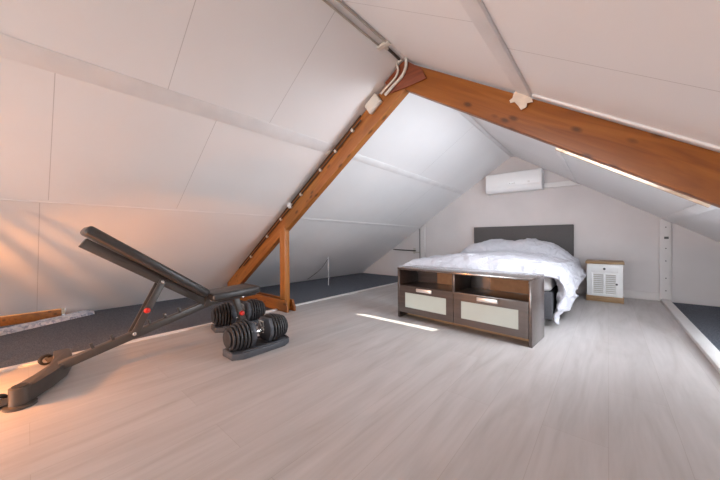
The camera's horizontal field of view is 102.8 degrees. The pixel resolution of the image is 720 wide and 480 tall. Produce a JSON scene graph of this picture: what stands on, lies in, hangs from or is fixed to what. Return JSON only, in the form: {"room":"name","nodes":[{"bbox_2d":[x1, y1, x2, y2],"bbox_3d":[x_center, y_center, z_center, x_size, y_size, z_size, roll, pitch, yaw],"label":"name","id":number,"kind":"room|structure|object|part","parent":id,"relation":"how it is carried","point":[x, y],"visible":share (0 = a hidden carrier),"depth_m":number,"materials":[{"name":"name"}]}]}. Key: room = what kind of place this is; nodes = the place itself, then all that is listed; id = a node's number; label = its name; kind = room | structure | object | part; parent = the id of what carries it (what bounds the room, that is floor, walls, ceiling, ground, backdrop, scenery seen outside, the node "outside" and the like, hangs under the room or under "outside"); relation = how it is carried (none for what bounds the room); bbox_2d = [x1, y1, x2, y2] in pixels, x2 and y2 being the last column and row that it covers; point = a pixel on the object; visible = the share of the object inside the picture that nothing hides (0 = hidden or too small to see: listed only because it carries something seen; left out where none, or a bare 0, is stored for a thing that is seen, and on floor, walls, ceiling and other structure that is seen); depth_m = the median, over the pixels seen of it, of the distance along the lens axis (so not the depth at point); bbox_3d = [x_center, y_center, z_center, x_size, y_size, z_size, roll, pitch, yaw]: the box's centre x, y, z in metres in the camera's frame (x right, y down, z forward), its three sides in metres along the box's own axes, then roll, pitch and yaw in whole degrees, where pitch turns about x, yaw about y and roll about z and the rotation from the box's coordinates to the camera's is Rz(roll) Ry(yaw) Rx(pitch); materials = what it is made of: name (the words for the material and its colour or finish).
{"room":"attic bedroom","nodes":[
{"label":"attic bedroom","id":0,"kind":"room"},
{"bbox_2d":[0,0,719,315],"bbox_3d":[-0.676,-0.298,1.070,6.820,2.356,9.942,0,0,41],"label":"ceiling","id":1,"kind":"structure","parent":0,"point":[299,66],"depth_m":1.95,"materials":[{"name":"white paint"}]},
{"bbox_2d":[0,199,279,216],"bbox_3d":[-3.097,-0.246,0.926,0.010,0.008,6.560,0,0,41],"label":"trim","id":2,"kind":"structure","parent":1,"relation":"attached to","point":[0,199],"depth_m":2.28,"materials":[{"name":"white wood"}]},
{"bbox_2d":[0,33,335,152],"bbox_3d":[-2.411,-0.850,0.326,0.096,0.065,6.560,0,0,41],"label":"ceiling beam","id":3,"kind":"structure","parent":1,"relation":"attached to","point":[11,48],"depth_m":1.63,"materials":[{"name":"white wood"}]},
{"bbox_2d":[322,0,378,46],"bbox_3d":[-1.910,-1.362,-0.310,0.013,0.013,6.258,0,0,41],"label":"conduit","id":4,"kind":"object","parent":1,"relation":"attached to","point":[325,1],"visible":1,"depth_m":1.82,"materials":[{"name":"grey plastic"}]},
{"bbox_2d":[336,0,385,42],"bbox_3d":[-1.865,-1.362,-0.349,0.013,0.013,6.258,0,0,41],"label":"conduit","id":5,"kind":"object","parent":1,"relation":"attached to","point":[339,1],"visible":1,"depth_m":1.81,"materials":[{"name":"grey plastic"}]},
{"bbox_2d":[326,0,404,61],"bbox_3d":[-1.790,-1.380,-0.216,0.068,0.010,6.560,0,0,41],"label":"trim","id":6,"kind":"structure","parent":1,"relation":"attached to","point":[337,5],"depth_m":1.88,"materials":[{"name":"white plastic"}]},
{"bbox_2d":[388,48,399,60],"bbox_3d":[0.253,-1.393,2.155,0.020,0.022,0.159,0,0,39],"label":"conduit","id":7,"kind":"object","parent":6,"relation":"attached to","point":[389,49],"visible":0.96,"depth_m":2.15,"materials":[{"name":"metal"}]},
{"bbox_2d":[377,40,390,50],"bbox_3d":[0.179,-1.391,2.066,0.100,0.020,0.070,0,0,41],"label":"connector","id":8,"kind":"object","parent":1,"relation":"attached to","point":[387,44],"visible":0.99,"depth_m":2.05,"materials":[{"name":"beige plastic"}]},
{"bbox_2d":[459,0,531,96],"bbox_3d":[-1.153,-0.839,-0.760,0.077,0.058,6.560,0,0,41],"label":"trim","id":9,"kind":"structure","parent":1,"relation":"attached to","point":[476,10],"depth_m":1.24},
{"bbox_2d":[532,94,719,151],"bbox_3d":[1.783,-0.179,1.024,2.035,1.348,0.033,0,0,41],"label":"trim","id":10,"kind":"structure","parent":1,"relation":"attached to","point":[637,125],"depth_m":1.40,"materials":[{"name":"white wood"}]},
{"bbox_3d":[1.803,-0.659,1.880,0.923,0.720,1.085,0,0,41],"label":"window","id":11,"kind":"structure","parent":1,"relation":"attached to","visible":0},
{"bbox_2d":[555,147,710,207],"bbox_3d":[2.124,-0.541,2.313,0.920,0.626,0.028,0,0,41],"label":"window","id":12,"kind":"structure","parent":11,"relation":"attached to","point":[707,205],"depth_m":2.25,"materials":[{"name":"glass"}]},
{"bbox_2d":[0,273,719,479],"bbox_3d":[-1.355,0.871,1.671,5.261,0.060,9.942,0,0,41],"label":"floor","id":13,"kind":"structure","parent":0,"point":[358,389],"depth_m":1.49,"materials":[{"name":"beige laminate"}]},
{"bbox_2d":[0,308,60,326],"bbox_3d":[-3.684,0.812,2.754,0.100,0.088,1.140,0,0,41],"label":"plank","id":14,"kind":"object","parent":13,"relation":"on","point":[32,316],"visible":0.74,"depth_m":2.97,"materials":[{"name":"orange wood"}]},
{"bbox_2d":[0,310,94,335],"bbox_3d":[-3.203,0.826,2.757,0.100,0.051,1.115,0,0,12],"label":"strip","id":15,"kind":"object","parent":13,"relation":"on","point":[25,326],"visible":1,"depth_m":2.87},
{"bbox_2d":[0,226,259,412],"bbox_3d":[-1.527,0.375,2.144,0.698,0.928,1.518,0,0,41],"label":"weight bench","id":16,"kind":"object","parent":13,"relation":"on","point":[23,395],"visible":0.97,"depth_m":1.94,"materials":[{"name":"black metal"}]},
{"bbox_3d":[-1.508,0.257,2.079,0.060,0.540,0.752,0,0,41],"label":"backrest frame","id":17,"kind":"part","parent":16,"relation":"part of","materials":[{"name":"grey paint"}]},
{"bbox_3d":[-1.118,0.499,2.530,0.060,0.060,0.402,0,0,41],"label":"seat frame","id":18,"kind":"part","parent":16,"relation":"part of","materials":[{"name":"grey paint"}]},
{"bbox_3d":[-1.076,0.643,2.578,0.050,0.283,0.130,0,0,41],"label":"leg","id":19,"kind":"part","parent":16,"relation":"part of","materials":[{"name":"grey paint"}]},
{"bbox_2d":[211,318,258,332],"bbox_3d":[-1.165,0.806,2.780,0.470,0.054,0.230,-1,0,-39],"label":"cradle","id":20,"kind":"object","parent":13,"relation":"on","point":[215,328],"visible":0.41,"depth_m":2.61,"materials":[{"name":"grey plastic"}]},
{"bbox_2d":[211,299,265,325],"bbox_3d":[-1.166,0.687,2.779,0.481,0.200,0.217,-1,0,-39],"label":"dumbbell","id":21,"kind":"object","parent":20,"relation":"on","point":[225,313],"visible":0.94,"depth_m":2.67,"materials":[{"name":"metal"}]},
{"bbox_3d":[-1.333,0.701,2.643,0.015,0.164,0.159,-1,0,-39],"label":"weight plate","id":22,"kind":"part","parent":21,"relation":"part of","materials":[{"name":"black metal"}]},
{"bbox_3d":[-1.314,0.699,2.658,0.015,0.180,0.178,-1,0,-39],"label":"weight plate","id":23,"kind":"part","parent":21,"relation":"part of","materials":[{"name":"black metal"}]},
{"bbox_3d":[-1.296,0.694,2.673,0.015,0.188,0.194,-1,0,-39],"label":"weight plate","id":24,"kind":"part","parent":21,"relation":"part of","materials":[{"name":"black metal"}]},
{"bbox_3d":[-1.278,0.691,2.688,0.015,0.195,0.208,-1,0,-39],"label":"weight plate","id":25,"kind":"part","parent":21,"relation":"part of","materials":[{"name":"black metal"}]},
{"bbox_3d":[-1.260,0.688,2.703,0.015,0.200,0.217,-1,0,-39],"label":"weight plate","id":26,"kind":"part","parent":21,"relation":"part of","materials":[{"name":"black metal"}]},
{"bbox_3d":[-1.242,0.688,2.717,0.015,0.200,0.217,-1,0,-39],"label":"weight plate","id":27,"kind":"part","parent":21,"relation":"part of","materials":[{"name":"black metal"}]},
{"bbox_3d":[-1.091,0.686,2.840,0.015,0.200,0.217,-1,0,-39],"label":"weight plate","id":28,"kind":"part","parent":21,"relation":"part of","materials":[{"name":"black metal"}]},
{"bbox_3d":[-1.073,0.685,2.855,0.015,0.200,0.217,-1,0,-39],"label":"weight plate","id":29,"kind":"part","parent":21,"relation":"part of","materials":[{"name":"black metal"}]},
{"bbox_3d":[-1.055,0.688,2.870,0.015,0.195,0.208,-1,0,-39],"label":"weight plate","id":30,"kind":"part","parent":21,"relation":"part of","materials":[{"name":"black metal"}]},
{"bbox_3d":[-1.036,0.691,2.885,0.015,0.188,0.194,-1,0,-39],"label":"weight plate","id":31,"kind":"part","parent":21,"relation":"part of","materials":[{"name":"black metal"}]},
{"bbox_3d":[-1.018,0.695,2.900,0.015,0.180,0.178,-1,0,-39],"label":"weight plate","id":32,"kind":"part","parent":21,"relation":"part of","materials":[{"name":"black metal"}]},
{"bbox_2d":[223,334,288,360],"bbox_3d":[-0.784,0.806,2.204,0.230,0.054,0.470,0,0,41],"label":"cradle","id":33,"kind":"object","parent":13,"relation":"on","point":[261,346],"visible":0.63,"depth_m":2.10,"materials":[{"name":"grey plastic"}]},
{"bbox_2d":[223,313,287,350],"bbox_3d":[-0.785,0.687,2.203,0.217,0.200,0.481,0,0,41],"label":"dumbbell","id":34,"kind":"object","parent":33,"relation":"on","point":[242,334],"visible":1,"depth_m":2.09,"materials":[{"name":"black metal"}]},
{"bbox_3d":[-0.925,0.701,2.041,0.159,0.164,0.015,0,0,41],"label":"weight plate","id":35,"kind":"part","parent":34,"relation":"part of","materials":[{"name":"black metal"}]},
{"bbox_3d":[-0.910,0.699,2.058,0.178,0.180,0.015,0,0,41],"label":"weight plate","id":36,"kind":"part","parent":34,"relation":"part of","materials":[{"name":"black metal"}]},
{"bbox_3d":[-0.894,0.695,2.076,0.194,0.188,0.015,0,0,41],"label":"weight plate","id":37,"kind":"part","parent":34,"relation":"part of","materials":[{"name":"black metal"}]},
{"bbox_3d":[-0.879,0.691,2.094,0.208,0.195,0.015,0,0,41],"label":"weight plate","id":38,"kind":"part","parent":34,"relation":"part of","materials":[{"name":"black metal"}]},
{"bbox_3d":[-0.864,0.688,2.112,0.217,0.200,0.015,0,0,41],"label":"weight plate","id":39,"kind":"part","parent":34,"relation":"part of","materials":[{"name":"black metal"}]},
{"bbox_3d":[-0.849,0.688,2.129,0.217,0.200,0.015,0,0,41],"label":"weight plate","id":40,"kind":"part","parent":34,"relation":"part of","materials":[{"name":"black metal"}]},
{"bbox_3d":[-0.722,0.686,2.276,0.217,0.200,0.015,0,0,41],"label":"weight plate","id":41,"kind":"part","parent":34,"relation":"part of","materials":[{"name":"black plastic"}]},
{"bbox_3d":[-0.706,0.686,2.294,0.217,0.200,0.015,0,0,41],"label":"weight plate","id":42,"kind":"part","parent":34,"relation":"part of","materials":[{"name":"black metal"}]},
{"bbox_3d":[-0.691,0.688,2.312,0.208,0.195,0.015,0,0,41],"label":"weight plate","id":43,"kind":"part","parent":34,"relation":"part of","materials":[{"name":"black metal"}]},
{"bbox_3d":[-0.676,0.692,2.330,0.194,0.188,0.015,0,0,41],"label":"weight plate","id":44,"kind":"part","parent":34,"relation":"part of","materials":[{"name":"black metal"}]},
{"bbox_3d":[-0.660,0.695,2.347,0.178,0.180,0.015,0,0,41],"label":"weight plate","id":45,"kind":"part","parent":34,"relation":"part of","materials":[{"name":"black metal"}]},
{"bbox_3d":[-0.645,0.697,2.365,0.159,0.164,0.015,0,0,41],"label":"weight plate","id":46,"kind":"part","parent":34,"relation":"part of","materials":[{"name":"black metal"}]},
{"bbox_2d":[397,265,543,347],"bbox_3d":[0.969,0.552,2.737,0.371,0.527,1.274,-1,0,-44],"label":"tv stand","id":47,"kind":"object","parent":13,"relation":"on","point":[504,303],"visible":1,"depth_m":2.56,"materials":[{"name":"brown wood"}]},
{"bbox_3d":[0.536,0.564,3.189,0.350,0.506,0.022,-1,0,-44],"label":"panel","id":48,"kind":"part","parent":47,"relation":"part of","materials":[{"name":"brown wood"}]},
{"bbox_3d":[0.627,0.504,2.833,0.018,0.033,0.170,-1,0,-44],"label":"handle","id":49,"kind":"part","parent":47,"relation":"part of","materials":[{"name":"metal"}]},
{"bbox_3d":[0.640,0.623,2.846,0.007,0.158,0.474,-1,0,-44],"label":"glass panel","id":50,"kind":"part","parent":47,"relation":"part of","materials":[{"name":"white glass"}]},
{"bbox_3d":[0.641,0.618,2.847,0.020,0.276,0.610,-1,0,-44],"label":"drawer","id":51,"kind":"part","parent":47,"relation":"part of","materials":[{"name":"brown wood"}]},
{"bbox_2d":[400,281,528,304],"bbox_3d":[0.972,0.481,2.740,0.336,0.019,1.229,-1,0,-44],"label":"shelf","id":52,"kind":"object","parent":47,"relation":"attached to","point":[474,292],"depth_m":2.63,"materials":[{"name":"brown wood"}]},
{"bbox_3d":[1.095,0.531,2.861,0.006,0.446,1.229,-1,0,-44],"label":"panel","id":53,"kind":"part","parent":47,"relation":"part of","materials":[{"name":"brown wood"}]},
{"bbox_3d":[1.058,0.504,2.394,0.018,0.033,0.170,-1,0,-44],"label":"handle","id":54,"kind":"part","parent":47,"relation":"part of","materials":[{"name":"metal"}]},
{"bbox_3d":[1.071,0.622,2.407,0.007,0.158,0.474,-1,0,-44],"label":"glass panel","id":55,"kind":"part","parent":47,"relation":"part of","materials":[{"name":"white glass"}]},
{"bbox_3d":[1.073,0.617,2.408,0.020,0.276,0.610,-1,0,-44],"label":"drawer","id":56,"kind":"part","parent":47,"relation":"part of","materials":[{"name":"brown wood"}]},
{"bbox_3d":[1.413,0.562,2.296,0.350,0.506,0.022,-1,0,-44],"label":"panel","id":57,"kind":"part","parent":47,"relation":"part of","materials":[{"name":"brown wood"}]},
{"bbox_2d":[227,61,719,312],"bbox_3d":[0.316,-0.267,2.342,6.080,2.273,0.124,0,0,41],"label":"roof truss","id":58,"kind":"object","parent":13,"relation":"on","point":[693,171],"visible":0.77,"depth_m":1.73,"materials":[{"name":"orange wood"}]},
{"bbox_3d":[-0.887,0.323,3.387,0.100,0.968,0.067,0,0,41],"label":"post","id":59,"kind":"part","parent":58,"relation":"part of","materials":[{"name":"orange wood"}]},
{"bbox_2d":[239,115,360,268],"bbox_3d":[-0.846,-0.355,3.299,2.278,1.510,0.014,0,0,41],"label":"conduit","id":60,"kind":"object","parent":58,"relation":"attached to","point":[360,115],"visible":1,"depth_m":3.04,"materials":[{"name":"plastic"}]},
{"bbox_2d":[243,120,360,265],"bbox_3d":[-0.797,-0.356,3.256,2.148,1.424,0.014,0,0,41],"label":"conduit","id":61,"kind":"object","parent":58,"relation":"attached to","point":[360,120],"visible":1,"depth_m":3.03,"materials":[{"name":"plastic"}]},
{"bbox_2d":[365,93,382,114],"bbox_3d":[0.113,-1.157,2.444,0.166,0.153,0.048,0,0,41],"label":"junction box","id":62,"kind":"object","parent":58,"relation":"attached to","point":[375,101],"visible":1,"depth_m":2.42,"materials":[{"name":"beige plastic"}]},
{"bbox_3d":[0.099,-1.157,2.427,0.149,0.136,0.005,0,0,41],"label":"lid","id":63,"kind":"part","parent":62,"relation":"part of","materials":[{"name":"beige plastic"}]},
{"bbox_2d":[380,63,398,94],"bbox_3d":[0.239,-1.300,2.326,0.182,0.194,0.018,0,0,41],"label":"conduit","id":64,"kind":"object","parent":58,"relation":"attached to","point":[397,65],"visible":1,"depth_m":2.30,"materials":[{"name":"beige plastic"}]},
{"bbox_2d":[384,57,407,95],"bbox_3d":[0.283,-1.306,2.288,0.221,0.254,0.024,0,0,41],"label":"conduit","id":65,"kind":"object","parent":58,"relation":"attached to","point":[396,82],"visible":0.94,"depth_m":2.26,"materials":[{"name":"beige plastic"}]},
{"bbox_3d":[0.352,-1.298,2.257,0.372,0.208,0.015,0,0,41],"label":"gusset plate","id":66,"kind":"part","parent":58,"relation":"part of","materials":[{"name":"red wood"}]},
{"bbox_2d":[509,91,532,109],"bbox_3d":[0.963,-0.841,1.720,0.125,0.125,0.004,0,0,41],"label":"tape","id":67,"kind":"object","parent":58,"relation":"attached to","point":[521,100],"visible":0.97,"depth_m":1.72,"materials":[{"name":"beige paper"}]},
{"bbox_2d":[474,224,573,324],"bbox_3d":[1.926,0.291,3.926,1.445,1.020,2.194,0,0,41],"label":"bed","id":68,"kind":"object","parent":13,"relation":"on","point":[562,236],"visible":0.21,"depth_m":4.42,"materials":[{"name":"grey fabric"}]},
{"bbox_2d":[399,238,586,324],"bbox_3d":[1.885,0.374,3.896,1.822,0.790,2.185,0,0,41],"label":"duvet","id":69,"kind":"object","parent":68,"relation":"on","point":[528,255],"visible":0.97,"depth_m":3.26,"materials":[{"name":"white fabric"}]},
{"bbox_3d":[2.620,0.256,4.731,1.445,0.970,0.067,0,0,41],"label":"headboard","id":70,"kind":"part","parent":68,"relation":"part of","materials":[{"name":"grey fabric"}]},
{"bbox_3d":[1.905,0.391,3.901,1.425,0.159,2.107,0,0,41],"label":"mattress","id":71,"kind":"part","parent":68,"relation":"part of","materials":[{"name":"white fabric"}]},
{"bbox_2d":[585,259,624,303],"bbox_3d":[3.235,0.534,3.803,0.382,0.515,0.393,0,0,41],"label":"nightstand","id":72,"kind":"object","parent":13,"relation":"on","point":[604,277],"visible":1,"depth_m":3.68,"materials":[{"name":"white paint"}]},
{"bbox_3d":[3.128,0.366,3.680,0.270,0.090,0.012,0,0,41],"label":"drawer","id":73,"kind":"part","parent":72,"relation":"part of","materials":[{"name":"white paint"}]},
{"bbox_3d":[3.130,0.564,3.681,0.270,0.287,0.012,0,0,41],"label":"door","id":74,"kind":"part","parent":72,"relation":"part of","materials":[{"name":"white paint"}]},
{"bbox_2d":[362,156,719,306],"bbox_3d":[2.593,-0.345,4.880,6.950,2.390,0.100,0,0,41],"label":"wall","id":75,"kind":"structure","parent":0,"point":[606,227],"depth_m":4.20,"materials":[{"name":"white paint"}]},
{"bbox_2d":[0,282,397,371],"bbox_3d":[-1.999,0.838,2.226,0.045,0.018,9.942,0,0,41],"label":"trim","id":76,"kind":"structure","parent":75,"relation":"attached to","point":[271,310],"depth_m":2.59,"materials":[{"name":"white paint"}]},
{"bbox_2d":[299,217,419,227],"bbox_3d":[0.167,-0.264,4.727,0.046,0.076,3.301,0,0,41],"label":"trim","id":77,"kind":"structure","parent":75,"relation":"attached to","point":[301,218],"depth_m":4.41,"materials":[{"name":"white wood"}]},
{"bbox_2d":[393,248,419,253],"bbox_3d":[0.991,0.225,6.170,0.638,0.120,0.045,0,0,41],"label":"wall rail","id":78,"kind":"object","parent":75,"relation":"attached to","point":[414,249],"visible":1,"depth_m":6.04,"materials":[{"name":"metal"}]},
{"bbox_2d":[352,154,464,194],"bbox_3d":[0.865,-0.878,4.117,0.070,0.093,3.301,0,0,41],"label":"trim","id":79,"kind":"structure","parent":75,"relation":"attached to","point":[357,157],"depth_m":3.74,"materials":[{"name":"white wood"}]},
{"bbox_2d":[420,224,424,257],"bbox_3d":[1.296,0.232,5.927,0.110,1.124,0.019,0,0,41],"label":"trim","id":80,"kind":"structure","parent":75,"relation":"attached to","point":[422,228],"depth_m":5.92,"materials":[{"name":"white paint"}]},
{"bbox_2d":[458,111,513,156],"bbox_3d":[1.486,-1.407,3.581,0.058,0.055,3.291,0,0,41],"label":"trim","id":81,"kind":"structure","parent":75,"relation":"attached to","point":[466,116],"depth_m":3.75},
{"bbox_2d":[486,168,543,194],"bbox_3d":[2.521,-0.944,4.717,0.812,0.310,0.226,0,0,41],"label":"air conditioner","id":82,"kind":"object","parent":75,"relation":"attached to","point":[533,179],"visible":1,"depth_m":4.61,"materials":[{"name":"white plastic"}]},
{"bbox_3d":[2.450,-0.985,4.635,0.788,0.195,0.006,0,0,41],"label":"panel","id":83,"kind":"part","parent":82,"relation":"part of","materials":[{"name":"white plastic"}]},
{"bbox_2d":[543,180,579,188],"bbox_3d":[3.057,-0.848,4.367,0.451,0.075,0.059,0,0,41],"label":"pipe trunking","id":84,"kind":"object","parent":75,"relation":"attached to","point":[562,183],"visible":1,"depth_m":4.36,"materials":[{"name":"white paint"}]},
{"bbox_2d":[551,145,576,182],"bbox_3d":[2.486,-0.869,3.458,0.058,0.071,2.181,0,0,41],"label":"trim","id":85,"kind":"structure","parent":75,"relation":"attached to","point":[559,154],"depth_m":3.27,"materials":[{"name":"white wood"}]},
{"bbox_2d":[575,286,660,300],"bbox_3d":[2.610,0.740,4.802,3.346,0.100,0.015,0,0,41],"label":"baseboard","id":86,"kind":"structure","parent":75,"relation":"attached to","point":[583,290],"depth_m":3.85,"materials":[{"name":"white paint"}]},
{"bbox_2d":[659,218,671,299],"bbox_3d":[3.899,0.237,3.672,0.107,1.037,0.033,0,0,41],"label":"trim","id":87,"kind":"structure","parent":75,"relation":"attached to","point":[665,245],"depth_m":3.66,"materials":[{"name":"white paint"}]},
{"bbox_2d":[662,204,717,221],"bbox_3d":[3.199,-0.253,2.851,0.079,0.086,2.181,0,0,41],"label":"trim","id":88,"kind":"structure","parent":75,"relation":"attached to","point":[695,209],"depth_m":2.60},
{"bbox_2d":[661,299,719,373],"bbox_3d":[0.666,0.822,-0.074,0.080,0.034,9.942,0,0,41],"label":"trim","id":89,"kind":"structure","parent":75,"relation":"attached to","point":[708,349],"depth_m":2.33,"materials":[{"name":"white paint"}]},
{"bbox_2d":[672,302,719,350],"bbox_3d":[1.344,0.865,-0.658,1.709,0.056,9.942,0,0,41],"label":"floor","id":90,"kind":"structure","parent":0,"point":[706,319],"depth_m":2.92,"materials":[{"name":"grey carpet"}]}
]}

